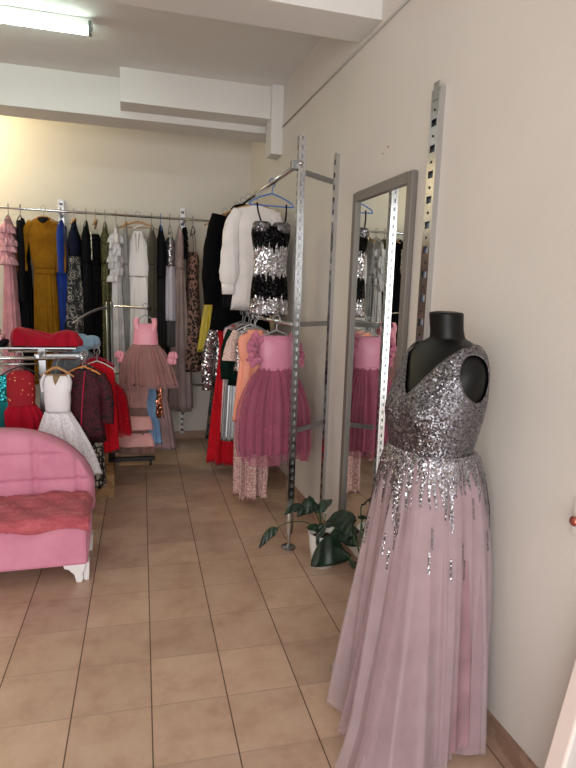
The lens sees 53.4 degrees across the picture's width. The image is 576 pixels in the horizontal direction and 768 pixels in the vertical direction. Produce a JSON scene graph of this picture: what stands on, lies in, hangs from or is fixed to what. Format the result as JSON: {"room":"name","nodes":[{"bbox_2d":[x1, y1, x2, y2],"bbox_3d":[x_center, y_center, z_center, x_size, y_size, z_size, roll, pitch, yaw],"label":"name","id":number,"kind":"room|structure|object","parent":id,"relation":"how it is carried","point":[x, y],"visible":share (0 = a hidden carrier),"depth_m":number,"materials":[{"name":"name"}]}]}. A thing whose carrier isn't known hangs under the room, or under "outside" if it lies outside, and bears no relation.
{"room":"clothing store","nodes":[
{"label":"clothing store","id":0,"kind":"room"},
{"bbox_2d":[72,366,106,488],"bbox_3d":[-1.468,0.318,4.168,0.270,0.902,0.135,0,9,-10],"label":"floral dress","id":1,"kind":"object","parent":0,"point":[100,479],"visible":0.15,"depth_m":4.20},
{"bbox_2d":[0,115,251,430],"bbox_3d":[-2.662,-1.029,5.650,4.595,3.290,0.200,-1,9,-16],"label":"wall","id":2,"kind":"structure","parent":0,"point":[43,162],"depth_m":5.67,"materials":[{"name":"beige paint"}]},
{"bbox_2d":[58,199,64,224],"bbox_3d":[-2.235,-0.616,5.726,0.050,2.376,0.020,-1,9,-16],"label":"upright","id":3,"kind":"object","parent":2,"relation":"attached to","point":[60,201],"visible":0.08,"depth_m":5.55,"materials":[{"name":"silver metal"}]},
{"bbox_2d":[0,206,208,223],"bbox_3d":[-2.368,-1.618,5.365,3.420,0.030,0.312,-1,9,-16],"label":"wall rail","id":4,"kind":"object","parent":2,"relation":"attached to","point":[58,211],"visible":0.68,"depth_m":5.39,"materials":[{"name":"silver metal"}]},
{"bbox_2d":[31,205,56,221],"bbox_3d":[-2.237,-1.550,5.238,0.282,0.169,0.043,1,9,-5],"label":"wooden hanger","id":5,"kind":"object","parent":4,"relation":"hanging from","point":[43,215],"visible":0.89,"depth_m":5.23,"materials":[{"name":"brown wood"}]},
{"bbox_2d":[16,217,66,383],"bbox_3d":[-2.283,-0.755,5.331,0.449,1.548,0.167,1,9,-5],"label":"dress","id":6,"kind":"object","parent":5,"relation":"hanging from","point":[40,233],"visible":0.78,"depth_m":5.26,"materials":[{"name":"yellow fabric"}]},
{"bbox_2d":[92,209,97,228],"bbox_3d":[-1.815,-1.561,5.392,0.043,0.169,0.367,-1,9,-16],"label":"wooden hanger","id":7,"kind":"object","parent":4,"relation":"hanging from","point":[95,222],"visible":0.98,"depth_m":5.39,"materials":[{"name":"brown wood"}]},
{"bbox_2d":[90,225,102,358],"bbox_3d":[-1.841,-0.664,5.536,0.207,1.672,0.376,-1,9,-16],"label":"dress","id":8,"kind":"object","parent":7,"relation":"hanging from","point":[97,316],"visible":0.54,"depth_m":5.37,"materials":[{"name":"black fabric"}]},
{"bbox_2d":[118,211,158,229],"bbox_3d":[-1.430,-1.558,5.452,0.386,0.169,0.043,1,9,-6],"label":"wooden hanger","id":9,"kind":"object","parent":4,"relation":"hanging from","point":[133,222],"visible":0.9,"depth_m":5.45,"materials":[{"name":"brown wood"}]},
{"bbox_2d":[129,225,147,346],"bbox_3d":[-1.460,-0.629,5.598,0.436,1.806,0.217,1,9,-6],"label":"dress","id":10,"kind":"object","parent":9,"relation":"hanging from","point":[138,260],"visible":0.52,"depth_m":5.49,"materials":[{"name":"white fabric"}]},
{"bbox_3d":[-2.535,-1.544,5.189,0.009,0.188,0.380,-1,9,-16],"label":"hanger","id":11,"kind":"object","parent":4,"relation":"hanging from","visible":0},
{"bbox_2d":[0,216,23,373],"bbox_3d":[-2.574,-0.695,5.324,0.214,1.672,0.462,-1,9,-16],"label":"dress","id":12,"kind":"object","parent":11,"relation":"hanging from","point":[8,242],"visible":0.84,"depth_m":5.18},
{"bbox_3d":[-2.439,-1.545,5.216,0.009,0.188,0.380,-1,9,-16],"label":"hanger","id":13,"kind":"object","parent":4,"relation":"hanging from","visible":0},
{"bbox_2d":[16,218,34,376],"bbox_3d":[-2.488,-0.787,5.444,0.141,1.522,0.448,-1,9,-16],"label":"dress","id":14,"kind":"object","parent":13,"relation":"hanging from","point":[25,283],"visible":0.7,"depth_m":5.33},
{"bbox_3d":[-2.107,-1.549,5.311,0.009,0.188,0.380,-1,9,-16],"label":"hanger","id":15,"kind":"object","parent":4,"relation":"hanging from","visible":0},
{"bbox_2d":[56,220,68,349],"bbox_3d":[-2.145,-0.734,5.499,0.169,1.622,0.436,0,9,-9],"label":"dress","id":16,"kind":"object","parent":15,"relation":"hanging from","point":[61,231],"visible":0.52,"depth_m":5.33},
{"bbox_3d":[-1.895,-1.552,5.371,0.009,0.188,0.380,-1,9,-16],"label":"hanger","id":17,"kind":"object","parent":4,"relation":"hanging from","visible":0},
{"bbox_2d":[81,221,92,352],"bbox_3d":[-1.916,-0.701,5.497,0.147,1.672,0.400,-1,9,-16],"label":"dress","id":18,"kind":"object","parent":17,"relation":"hanging from","point":[86,247],"visible":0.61,"depth_m":5.33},
{"bbox_3d":[-1.732,-1.554,5.417,0.009,0.188,0.380,-1,9,-16],"label":"hanger","id":19,"kind":"object","parent":4,"relation":"hanging from","visible":0},
{"bbox_2d":[100,222,111,363],"bbox_3d":[-1.752,-0.720,5.552,0.147,1.642,0.379,-1,9,-16],"label":"dress","id":20,"kind":"object","parent":19,"relation":"hanging from","point":[106,286],"visible":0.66,"depth_m":5.39,"materials":[{"name":"green fabric"}]},
{"bbox_3d":[-1.636,-1.556,5.445,0.009,0.188,0.380,-1,9,-16],"label":"hanger","id":21,"kind":"object","parent":4,"relation":"hanging from","visible":0},
{"bbox_2d":[106,223,125,383],"bbox_3d":[-1.667,-0.607,5.592,0.228,1.872,0.439,-1,10,-19],"label":"dress","id":22,"kind":"object","parent":21,"relation":"hanging from","point":[115,260],"visible":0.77,"depth_m":5.41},
{"bbox_3d":[-1.318,-1.560,5.535,0.009,0.188,0.380,-1,9,-16],"label":"hanger","id":23,"kind":"object","parent":4,"relation":"hanging from","visible":0},
{"bbox_2d":[147,225,157,332],"bbox_3d":[-1.349,-0.661,5.677,0.168,1.772,0.379,-1,9,-16],"label":"dress","id":24,"kind":"object","parent":23,"relation":"hanging from","point":[151,240],"visible":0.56,"depth_m":5.49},
{"bbox_3d":[-1.237,-1.561,5.558,0.009,0.188,0.380,-1,9,-16],"label":"hanger","id":25,"kind":"object","parent":4,"relation":"hanging from","visible":0},
{"bbox_2d":[156,225,168,354],"bbox_3d":[-1.266,-0.687,5.697,0.149,1.722,0.379,-1,9,-16],"label":"dress","id":26,"kind":"object","parent":25,"relation":"hanging from","point":[161,244],"visible":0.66,"depth_m":5.54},
{"bbox_3d":[-1.153,-1.562,5.582,0.009,0.188,0.380,-1,9,-16],"label":"hanger","id":27,"kind":"object","parent":4,"relation":"hanging from","visible":0},
{"bbox_2d":[165,230,175,346],"bbox_3d":[-1.171,-0.944,5.678,0.156,1.122,0.357,-1,9,-16],"label":"dress","id":28,"kind":"object","parent":27,"relation":"hanging from","point":[170,307],"visible":0.84,"depth_m":5.56,"materials":[{"name":"fabric"}]},
{"bbox_3d":[-1.063,-1.563,5.607,0.009,0.188,0.380,-1,9,-16],"label":"hanger","id":29,"kind":"object","parent":4,"relation":"hanging from","visible":0},
{"bbox_2d":[168,226,193,412],"bbox_3d":[-1.085,-0.637,5.741,0.279,1.822,0.444,-1,9,-16],"label":"dress","id":30,"kind":"object","parent":29,"relation":"hanging from","point":[180,399],"visible":0.81,"depth_m":5.63,"materials":[{"name":"grey fabric"}]},
{"bbox_2d":[183,243,188,252],"bbox_3d":[-0.976,-1.303,5.476,0.045,0.090,0.095,-1,9,-16],"label":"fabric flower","id":31,"kind":"object","parent":30,"relation":"on","point":[185,245],"depth_m":5.45,"materials":[{"name":"black fabric"}]},
{"bbox_2d":[180,207,184,433],"bbox_3d":[-1.115,-0.632,6.044,0.050,2.380,0.020,-1,9,-16],"label":"upright","id":32,"kind":"object","parent":2,"relation":"attached to","point":[182,210],"visible":0.2,"depth_m":6.19,"materials":[{"name":"silver metal"}]},
{"bbox_2d":[174,430,205,438],"bbox_3d":[-2.684,0.572,5.801,4.565,0.080,0.012,-1,9,-16],"label":"baseboard","id":33,"kind":"structure","parent":2,"relation":"attached to","point":[196,433],"depth_m":6.26,"materials":[{"name":"tile"}]},
{"bbox_2d":[0,0,321,86],"bbox_3d":[-1.514,-2.060,1.564,4.995,0.100,8.250,-1,9,-16],"label":"ceiling","id":34,"kind":"structure","parent":0,"point":[123,35],"depth_m":4.02,"materials":[{"name":"white paint"}]},
{"bbox_2d":[0,5,92,36],"bbox_3d":[-1.811,-2.284,3.523,1.160,0.088,0.080,-1,9,-16],"label":"fluorescent light","id":35,"kind":"object","parent":34,"relation":"attached to","point":[8,14],"visible":1,"depth_m":3.59,"materials":[{"name":"white"}]},
{"bbox_2d":[0,437,514,767],"bbox_3d":[-1.621,1.286,2.096,4.995,0.100,8.250,-1,9,-16],"label":"floor","id":36,"kind":"structure","parent":0,"point":[186,642],"depth_m":2.63,"materials":[{"name":"tile"}]},
{"bbox_2d":[0,344,90,413],"bbox_3d":[-2.062,0.294,4.200,1.142,1.171,0.840,-1,9,-16],"label":"display rack","id":37,"kind":"object","parent":36,"relation":"on","point":[41,356],"visible":0.53,"depth_m":4.00,"materials":[{"name":"silver metal"}]},
{"bbox_2d":[0,339,8,346],"bbox_3d":[-2.128,-0.290,3.999,0.300,0.038,0.220,-1,9,-16],"label":"folded garment","id":38,"kind":"object","parent":37,"relation":"on","point":[3,342],"visible":1,"depth_m":3.98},
{"bbox_2d":[0,351,40,378],"bbox_3d":[-1.789,-0.125,3.818,0.256,0.188,0.010,-2,10,-24],"label":"hanger","id":39,"kind":"object","parent":37,"relation":"hanging from","point":[18,351],"visible":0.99,"depth_m":3.81,"materials":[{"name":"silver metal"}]},
{"bbox_2d":[4,370,43,429],"bbox_3d":[-1.786,0.186,3.878,0.330,0.560,0.226,-2,10,-24],"label":"dress","id":40,"kind":"object","parent":39,"relation":"hanging from","point":[22,411],"visible":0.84,"depth_m":3.81,"materials":[{"name":"red fabric"}]},
{"bbox_2d":[10,327,52,346],"bbox_3d":[-1.779,-0.341,4.087,0.368,0.126,0.258,-2,10,-22],"label":"cushion","id":41,"kind":"object","parent":37,"relation":"on","point":[20,336],"visible":0.92,"depth_m":3.99,"materials":[{"name":"red fabric"}]},
{"bbox_2d":[0,344,77,348],"bbox_3d":[-2.042,-0.265,4.028,1.060,0.012,0.260,-1,9,-16],"label":"shelf","id":42,"kind":"object","parent":37,"relation":"attached to","point":[8,346],"depth_m":3.99,"materials":[{"name":"silver metal"}]},
{"bbox_2d":[41,352,73,376],"bbox_3d":[-1.546,-0.127,3.826,0.218,0.169,0.042,1,9,-6],"label":"wooden hanger","id":43,"kind":"object","parent":37,"relation":"hanging from","point":[56,366],"visible":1,"depth_m":3.82,"materials":[{"name":"brown wood"}]},
{"bbox_2d":[38,374,101,475],"bbox_3d":[-1.485,0.273,3.874,0.428,0.688,0.286,1,9,-6],"label":"dress","id":44,"kind":"object","parent":43,"relation":"hanging from","point":[58,420],"visible":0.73,"depth_m":3.83,"materials":[{"name":"white fabric"}]},
{"bbox_2d":[49,330,82,346],"bbox_3d":[-1.611,-0.335,4.128,0.252,0.111,0.215,-2,10,-20],"label":"cushion","id":45,"kind":"object","parent":37,"relation":"on","point":[64,338],"visible":0.93,"depth_m":4.07,"materials":[{"name":"red fabric"}]},
{"bbox_2d":[50,334,100,373],"bbox_3d":[-1.738,-0.049,4.780,0.565,0.740,0.348,1,9,-5],"label":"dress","id":46,"kind":"object","parent":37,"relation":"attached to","point":[90,340],"visible":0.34,"depth_m":4.69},
{"bbox_2d":[65,352,99,374],"bbox_3d":[-1.417,-0.129,3.956,0.276,0.188,0.009,1,9,-5],"label":"hanger","id":47,"kind":"object","parent":37,"relation":"hanging from","point":[80,352],"visible":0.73,"depth_m":3.95,"materials":[{"name":"brown wood"}]},
{"bbox_2d":[61,369,113,442],"bbox_3d":[-1.428,0.149,3.998,0.421,0.512,0.133,1,9,-5],"label":"coat","id":48,"kind":"object","parent":47,"relation":"hanging from","point":[92,397],"visible":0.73,"depth_m":3.96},
{"bbox_2d":[69,350,101,373],"bbox_3d":[-1.450,-0.151,4.090,0.235,0.188,0.009,0,9,-10],"label":"hanger","id":49,"kind":"object","parent":37,"relation":"hanging from","point":[82,350],"visible":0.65,"depth_m":4.09,"materials":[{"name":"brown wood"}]},
{"bbox_2d":[80,344,114,366],"bbox_3d":[-1.518,-0.225,4.543,0.276,0.188,0.009,1,9,-5],"label":"hanger","id":50,"kind":"object","parent":37,"relation":"hanging from","point":[94,344],"visible":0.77,"depth_m":4.54,"materials":[{"name":"silver metal"}]},
{"bbox_2d":[89,363,118,452],"bbox_3d":[-1.434,0.182,4.327,0.315,0.682,0.117,2,9,-2],"label":"dress","id":51,"kind":"object","parent":50,"relation":"hanging from","point":[111,445],"visible":0.31,"depth_m":4.32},
{"bbox_2d":[84,347,115,372],"bbox_3d":[-1.425,-0.179,4.272,0.276,0.188,0.009,2,9,-2],"label":"hanger","id":52,"kind":"object","parent":37,"relation":"hanging from","point":[96,347],"visible":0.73,"depth_m":4.27,"materials":[{"name":"silver metal"}]},
{"bbox_2d":[83,358,131,437],"bbox_3d":[-1.488,0.103,4.592,0.482,0.612,0.331,1,9,-5],"label":"dress","id":53,"kind":"object","parent":52,"relation":"hanging from","point":[122,406],"visible":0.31,"depth_m":4.57,"materials":[{"name":"red fabric"}]},
{"label":"hanger","id":54,"kind":"object","parent":37,"relation":"hanging from","visible":0},
{"bbox_2d":[0,372,9,426],"bbox_3d":[-1.917,0.213,3.842,0.349,0.589,0.217,-3,10,-30],"label":"dress","id":55,"kind":"object","parent":54,"relation":"hanging from","point":[3,380],"visible":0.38,"depth_m":3.78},
{"bbox_2d":[0,427,95,581],"bbox_3d":[-1.681,0.677,3.183,1.130,0.758,0.560,-1,9,-16],"label":"sofa","id":56,"kind":"object","parent":36,"relation":"on","point":[32,462],"visible":0.84,"depth_m":3.31,"materials":[{"name":"pink fabric"}]},
{"bbox_2d":[0,490,92,534],"bbox_3d":[-1.664,0.715,3.090,1.144,0.100,0.442,-1,9,-16],"label":"fur throw","id":57,"kind":"object","parent":56,"relation":"on","point":[28,514],"visible":1,"depth_m":3.09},
{"bbox_2d":[95,462,114,497],"bbox_3d":[-1.515,0.761,4.541,0.260,0.176,0.340,-1,9,-18],"label":"cardboard box","id":58,"kind":"object","parent":36,"relation":"on","point":[109,490],"visible":0.44,"depth_m":4.41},
{"bbox_2d":[72,302,154,465],"bbox_3d":[-1.524,0.031,4.988,0.726,1.474,0.629,6,10,26],"label":"rack","id":59,"kind":"object","parent":36,"relation":"on","point":[111,456],"visible":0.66,"depth_m":4.98,"materials":[{"name":"silver metal"}]},
{"bbox_2d":[114,318,178,388],"bbox_3d":[-1.191,-0.266,4.851,0.536,0.588,0.274,1,9,-8],"label":"dress","id":60,"kind":"object","parent":59,"relation":"attached to","point":[145,365],"visible":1,"depth_m":4.79,"materials":[{"name":"pink fabric"}]},
{"label":"hanger","id":61,"kind":"object","parent":59,"relation":"hanging from","visible":0},
{"bbox_2d":[154,389,176,449],"bbox_3d":[-1.155,0.266,5.090,0.381,0.592,0.174,6,10,27],"label":"dress","id":62,"kind":"object","parent":61,"relation":"hanging from","point":[166,423],"visible":0.38,"depth_m":5.03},
{"label":"hanger","id":63,"kind":"object","parent":59,"relation":"hanging from","visible":0},
{"bbox_2d":[147,389,161,443],"bbox_3d":[-1.256,0.243,5.051,0.336,0.542,0.133,6,10,27],"label":"dress","id":64,"kind":"object","parent":63,"relation":"hanging from","point":[151,401],"visible":0.43,"depth_m":5.00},
{"bbox_2d":[226,134,333,550],"bbox_3d":[-0.209,-0.402,4.759,0.359,2.484,2.785,-1,9,-16],"label":"stand","id":65,"kind":"object","parent":36,"relation":"on","point":[299,165],"visible":0.96,"depth_m":3.44,"materials":[{"name":"silver metal"}]},
{"bbox_2d":[220,323,248,432],"bbox_3d":[-0.387,-0.050,4.832,0.366,0.922,0.169,-1,9,-16],"label":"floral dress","id":66,"kind":"object","parent":65,"relation":"hanging from","point":[225,330],"visible":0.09,"depth_m":4.78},
{"bbox_2d":[224,193,250,213],"bbox_3d":[-0.313,-1.417,4.521,0.386,0.169,0.043,-1,9,-16],"label":"wooden hanger","id":67,"kind":"object","parent":65,"relation":"hanging from","point":[229,211],"visible":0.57,"depth_m":4.49,"materials":[{"name":"brown wood"}]},
{"bbox_2d":[222,213,232,308],"bbox_3d":[-0.324,-0.994,4.590,0.414,0.792,0.137,-1,9,-16],"label":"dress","id":68,"kind":"object","parent":67,"relation":"hanging from","point":[227,298],"visible":0.06,"depth_m":4.56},
{"bbox_2d":[230,310,247,328],"bbox_3d":[-0.348,-0.505,4.610,0.276,0.188,0.009,-1,9,-16],"label":"hanger","id":69,"kind":"object","parent":65,"relation":"hanging from","point":[243,310],"visible":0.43,"depth_m":4.60,"materials":[{"name":"silver metal"}]},
{"bbox_2d":[220,380,235,441],"bbox_3d":[-0.366,0.019,4.693,0.368,0.890,0.193,-1,9,-16],"label":"skirt","id":70,"kind":"object","parent":69,"relation":"hanging from","point":[227,426],"visible":0.14,"depth_m":4.66,"materials":[{"name":"silver fabric"}]},
{"bbox_2d":[220,325,270,385],"bbox_3d":[-0.315,-0.224,4.506,0.440,0.472,0.112,-1,9,-16],"label":"jacket","id":71,"kind":"object","parent":65,"relation":"hanging from","point":[226,367],"visible":0.2,"depth_m":4.46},
{"bbox_2d":[232,330,264,422],"bbox_3d":[-0.240,-0.060,4.032,0.301,0.642,0.183,-1,9,-16],"label":"dress","id":72,"kind":"object","parent":65,"relation":"hanging from","point":[245,371],"visible":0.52,"depth_m":3.97,"materials":[{"name":"orange fabric"}]},
{"bbox_2d":[237,315,267,336],"bbox_3d":[-0.243,-0.427,4.137,0.256,0.188,0.009,-1,9,-16],"label":"hanger","id":73,"kind":"object","parent":65,"relation":"hanging from","point":[251,315],"visible":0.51,"depth_m":4.13,"materials":[{"name":"silver metal"}]},
{"bbox_2d":[232,328,267,501],"bbox_3d":[-0.268,0.232,4.227,0.250,1.282,0.231,-1,9,-16],"label":"dress","id":74,"kind":"object","parent":73,"relation":"hanging from","point":[249,480],"visible":0.23,"depth_m":4.25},
{"bbox_2d":[237,313,269,338],"bbox_3d":[-0.227,-0.401,3.977,0.256,0.188,0.009,-1,9,-16],"label":"hanger","id":75,"kind":"object","parent":65,"relation":"hanging from","point":[253,313],"visible":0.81,"depth_m":3.97,"materials":[{"name":"silver metal"}]},
{"bbox_2d":[222,327,270,371],"bbox_3d":[-0.286,-0.264,4.318,0.437,0.332,0.118,-1,9,-16],"label":"blouse","id":76,"kind":"object","parent":75,"relation":"hanging from","point":[230,353],"visible":0.3,"depth_m":4.25,"materials":[{"name":"beige fabric"}]},
{"bbox_2d":[243,191,269,208],"bbox_3d":[-0.239,-1.396,4.398,0.346,0.169,0.043,0,9,-14],"label":"wooden hanger","id":77,"kind":"object","parent":65,"relation":"hanging from","point":[255,191],"visible":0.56,"depth_m":4.38,"materials":[{"name":"brown wood"}]},
{"bbox_2d":[219,204,282,309],"bbox_3d":[-0.275,-0.981,4.452,0.543,0.811,0.139,-1,10,-19],"label":"blouse","id":78,"kind":"object","parent":77,"relation":"hanging from","point":[237,260],"visible":0.61,"depth_m":4.38,"materials":[{"name":"white fabric"}]},
{"bbox_2d":[249,178,293,207],"bbox_3d":[-0.109,-1.311,3.921,0.328,0.188,0.010,-1,10,-19],"label":"hanger","id":79,"kind":"object","parent":65,"relation":"hanging from","point":[271,178],"visible":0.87,"depth_m":3.92,"materials":[{"name":"blue"}]},
{"bbox_2d":[249,202,290,315],"bbox_3d":[-0.123,-0.862,3.984,0.284,0.766,0.141,-1,10,-19],"label":"dress","id":80,"kind":"object","parent":79,"relation":"hanging from","point":[269,288],"visible":1,"depth_m":3.96,"materials":[{"name":"black fabric"}]},
{"bbox_2d":[252,221,270,231],"bbox_3d":[-0.179,-1.067,3.926,0.135,0.100,0.112,-1,10,-19],"label":"cup","id":81,"kind":"object","parent":80,"relation":"on","point":[257,226],"depth_m":3.88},
{"bbox_2d":[272,222,290,232],"bbox_3d":[-0.047,-1.069,3.971,0.135,0.100,0.112,-1,10,-19],"label":"cup","id":82,"kind":"object","parent":80,"relation":"on","point":[277,227],"depth_m":3.92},
{"bbox_2d":[235,331,311,468],"bbox_3d":[-0.091,0.089,3.809,0.505,0.887,0.347,-2,10,-20],"label":"dress","id":83,"kind":"object","parent":65,"relation":"hanging from","point":[262,433],"visible":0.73,"depth_m":3.70,"materials":[{"name":"pink fabric"}]},
{"bbox_2d":[264,315,288,335],"bbox_3d":[-0.075,-0.357,3.733,0.266,0.188,0.009,-1,9,-16],"label":"hanger","id":84,"kind":"object","parent":65,"relation":"hanging from","point":[275,315],"visible":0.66,"depth_m":3.73,"materials":[{"name":"silver metal"}]},
{"bbox_3d":[-0.437,-0.558,4.923,0.338,0.188,0.009,-1,9,-16],"label":"hanger","id":85,"kind":"object","parent":65,"relation":"hanging from","visible":0},
{"bbox_2d":[206,331,233,465],"bbox_3d":[-0.469,0.084,5.022,0.494,1.252,0.248,-1,9,-16],"label":"dress","id":86,"kind":"object","parent":85,"relation":"hanging from","point":[219,452],"visible":0.23,"depth_m":4.99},
{"bbox_3d":[-0.511,-0.608,5.220,0.338,0.188,0.009,-1,9,-16],"label":"hanger","id":87,"kind":"object","parent":65,"relation":"hanging from","visible":0},
{"bbox_2d":[205,351,215,438],"bbox_3d":[-0.531,-0.030,5.318,0.462,1.122,0.204,-1,9,-16],"label":"dress","id":88,"kind":"object","parent":87,"relation":"hanging from","point":[214,381],"visible":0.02,"depth_m":5.29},
{"bbox_2d":[258,496,333,569],"bbox_3d":[0.089,0.867,3.282,0.532,0.463,0.188,-6,12,-42],"label":"potted plant","id":89,"kind":"object","parent":36,"relation":"on","point":[317,532],"visible":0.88,"depth_m":3.30,"materials":[{"name":"green plant"}]},
{"bbox_2d":[311,498,369,608],"bbox_3d":[0.370,0.873,2.982,0.279,0.564,0.479,-6,12,-40],"label":"leafy plant","id":90,"kind":"object","parent":36,"relation":"on","point":[330,551],"visible":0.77,"depth_m":3.10,"materials":[{"name":"green plant"}]},
{"bbox_2d":[406,311,486,402],"bbox_3d":[0.504,0.517,2.088,0.291,1.555,0.356,-3,10,-26],"label":"mannequin","id":91,"kind":"object","parent":36,"relation":"on","point":[446,336],"visible":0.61,"depth_m":1.93,"materials":[{"name":"black plastic"}]},
{"bbox_2d":[333,340,490,767],"bbox_3d":[0.387,0.560,2.151,0.676,1.444,0.872,-3,10,-26],"label":"gown","id":92,"kind":"object","parent":91,"relation":"on","point":[413,662],"visible":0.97,"depth_m":1.92,"materials":[{"name":"pink"}]},
{"bbox_2d":[544,659,575,767],"bbox_3d":[0.871,1.029,1.360,0.180,0.789,0.620,-1,9,-16],"label":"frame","id":93,"kind":"object","parent":36,"relation":"on","point":[562,751],"visible":1,"depth_m":1.62,"materials":[{"name":"beige"}]},
{"bbox_2d":[250,0,575,767],"bbox_3d":[0.738,-0.417,2.486,0.200,3.290,8.250,-1,9,-16],"label":"wall","id":94,"kind":"structure","parent":0,"point":[505,254],"depth_m":2.08,"materials":[{"name":"beige paint"}]},
{"bbox_2d":[0,62,265,142],"bbox_3d":[-2.373,-2.358,4.572,4.595,0.310,0.320,-1,9,-16],"label":"beam","id":95,"kind":"structure","parent":94,"relation":"attached to","point":[30,92],"depth_m":4.64,"materials":[{"name":"white paint"}]},
{"bbox_2d":[120,67,270,126],"bbox_3d":[-0.758,-2.360,4.734,1.210,0.255,0.250,-1,9,-16],"label":"beam","id":96,"kind":"structure","parent":94,"relation":"attached to","point":[141,91],"depth_m":4.63,"materials":[{"name":"white paint"}]},
{"bbox_2d":[100,0,382,42],"bbox_3d":[-1.760,-2.008,2.430,4.595,0.290,0.290,-1,9,-16],"label":"beam","id":97,"kind":"structure","parent":94,"relation":"attached to","point":[349,20],"depth_m":2.91,"materials":[{"name":"white paint"}]},
{"bbox_2d":[265,84,283,159],"bbox_3d":[-0.114,-2.212,4.853,0.100,0.545,0.200,-1,9,-16],"label":"beam","id":98,"kind":"structure","parent":94,"relation":"attached to","point":[274,129],"depth_m":4.77,"materials":[{"name":"white paint"}]},
{"bbox_2d":[320,152,339,516],"bbox_3d":[0.268,-0.267,3.741,0.022,2.370,0.045,-1,9,-16],"label":"upright","id":99,"kind":"object","parent":94,"relation":"attached to","point":[337,155],"visible":0.95,"depth_m":3.71,"materials":[{"name":"silver metal"}]},
{"bbox_2d":[282,0,408,126],"bbox_3d":[0.279,-1.954,3.639,0.012,0.011,2.380,-1,9,-16],"label":"cable","id":100,"kind":"object","parent":94,"relation":"attached to","point":[405,1],"visible":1,"depth_m":3.29,"materials":[{"name":"grey plastic"}]},
{"bbox_2d":[338,170,417,550],"bbox_3d":[0.450,-0.056,3.086,0.032,1.970,0.710,-1,9,-16],"label":"wall mirror","id":101,"kind":"object","parent":94,"relation":"attached to","point":[383,213],"visible":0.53,"depth_m":3.07,"materials":[{"name":"grey mirror"}]},
{"bbox_2d":[267,456,537,767],"bbox_3d":[0.586,1.168,2.709,0.012,0.080,7.850,-1,9,-16],"label":"baseboard","id":102,"kind":"structure","parent":94,"relation":"attached to","point":[510,748],"depth_m":2.09,"materials":[{"name":"tile"}]},
{"bbox_2d":[415,80,445,341],"bbox_3d":[0.600,-0.208,2.566,0.028,2.142,0.070,-1,9,-16],"label":"upright","id":103,"kind":"object","parent":94,"relation":"attached to","point":[439,92],"visible":0.48,"depth_m":2.47,"materials":[{"name":"silver metal"}]},
{"bbox_2d":[569,498,575,534],"bbox_3d":[0.851,0.399,1.686,0.040,0.110,0.060,-1,9,-16],"label":"wall hook","id":104,"kind":"object","parent":94,"relation":"attached to","point":[572,520],"visible":1,"depth_m":1.71,"materials":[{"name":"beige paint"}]},
{"bbox_3d":[-1.997,-1.559,5.341,0.043,0.169,0.367,-1,9,-16],"label":"wooden hanger","id":105,"kind":"object","parent":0,"visible":0},
{"bbox_2d":[65,221,83,333],"bbox_3d":[-2.019,-0.764,5.460,0.322,1.542,0.415,-1,9,-16],"label":"dress","id":106,"kind":"object","parent":105,"relation":"hanging from","point":[74,296],"visible":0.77,"depth_m":5.31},
{"bbox_3d":[-1.563,-1.569,5.495,0.043,0.169,0.367,-1,9,-16],"label":"wooden hanger","id":107,"kind":"object","parent":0,"visible":0},
{"bbox_2d":[122,225,129,350],"bbox_3d":[-1.591,-0.687,5.635,0.128,1.722,0.379,-1,10,-19],"label":"dress","id":108,"kind":"object","parent":107,"relation":"hanging from","point":[125,278],"visible":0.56,"depth_m":5.47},
{"bbox_3d":[-0.589,-1.549,5.326,0.386,0.169,0.043,-1,9,-16],"label":"wooden hanger","id":109,"kind":"object","parent":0,"visible":0},
{"bbox_2d":[197,305,212,351],"bbox_3d":[-0.606,-0.913,5.420,0.513,1.222,0.234,-1,9,-16],"label":"dress","id":110,"kind":"object","parent":109,"relation":"hanging from","point":[207,310],"visible":0.09,"depth_m":5.39,"materials":[{"name":"yellow fabric"}]},
{"bbox_3d":[-0.370,-1.448,4.710,0.425,0.169,0.043,-1,9,-16],"label":"wooden hanger","id":111,"kind":"object","parent":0,"visible":0},
{"bbox_2d":[202,204,269,330],"bbox_3d":[-0.387,-0.968,4.779,0.663,1.039,0.217,-1,9,-18],"label":"coat","id":112,"kind":"object","parent":111,"relation":"hanging from","point":[221,318],"visible":0.23,"depth_m":4.68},
{"label":"hanger","id":113,"kind":"object","parent":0,"visible":0},
{"bbox_2d":[156,388,163,417],"bbox_3d":[-1.199,0.129,5.052,0.265,0.312,0.089,6,10,27],"label":"dress","id":114,"kind":"object","parent":113,"relation":"hanging from","point":[159,405],"visible":0.25,"depth_m":5.00,"materials":[{"name":"orange fabric"}]},
{"bbox_3d":[-0.474,-0.587,5.097,0.358,0.188,0.009,-1,9,-16],"label":"hanger","id":115,"kind":"object","parent":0,"visible":0},
{"bbox_2d":[201,328,218,390],"bbox_3d":[-0.488,-0.255,5.150,0.590,0.624,0.122,-1,9,-16],"label":"jacket","id":116,"kind":"object","parent":115,"relation":"hanging from","point":[211,345],"visible":0.19,"depth_m":5.07,"materials":[{"name":"silver fabric"}]},
{"bbox_3d":[-0.938,-1.565,5.643,0.009,0.188,0.380,-1,9,-16],"label":"hanger","id":117,"kind":"object","parent":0,"visible":0},
{"bbox_2d":[186,234,202,371],"bbox_3d":[-0.966,-0.822,5.755,0.236,1.370,0.375,-1,9,-16],"label":"dress","id":118,"kind":"object","parent":117,"relation":"hanging from","point":[193,358],"visible":0.87,"depth_m":5.65,"materials":[{"name":"brown fabric"}]},
{"label":"hanger","id":119,"kind":"object","parent":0,"visible":0},
{"bbox_2d":[112,388,155,454],"bbox_3d":[-1.369,0.289,5.030,0.433,0.632,0.272,2,9,1],"label":"dress","id":120,"kind":"object","parent":119,"relation":"hanging from","point":[140,441],"visible":0.47,"depth_m":4.97,"materials":[{"name":"pink fabric"}]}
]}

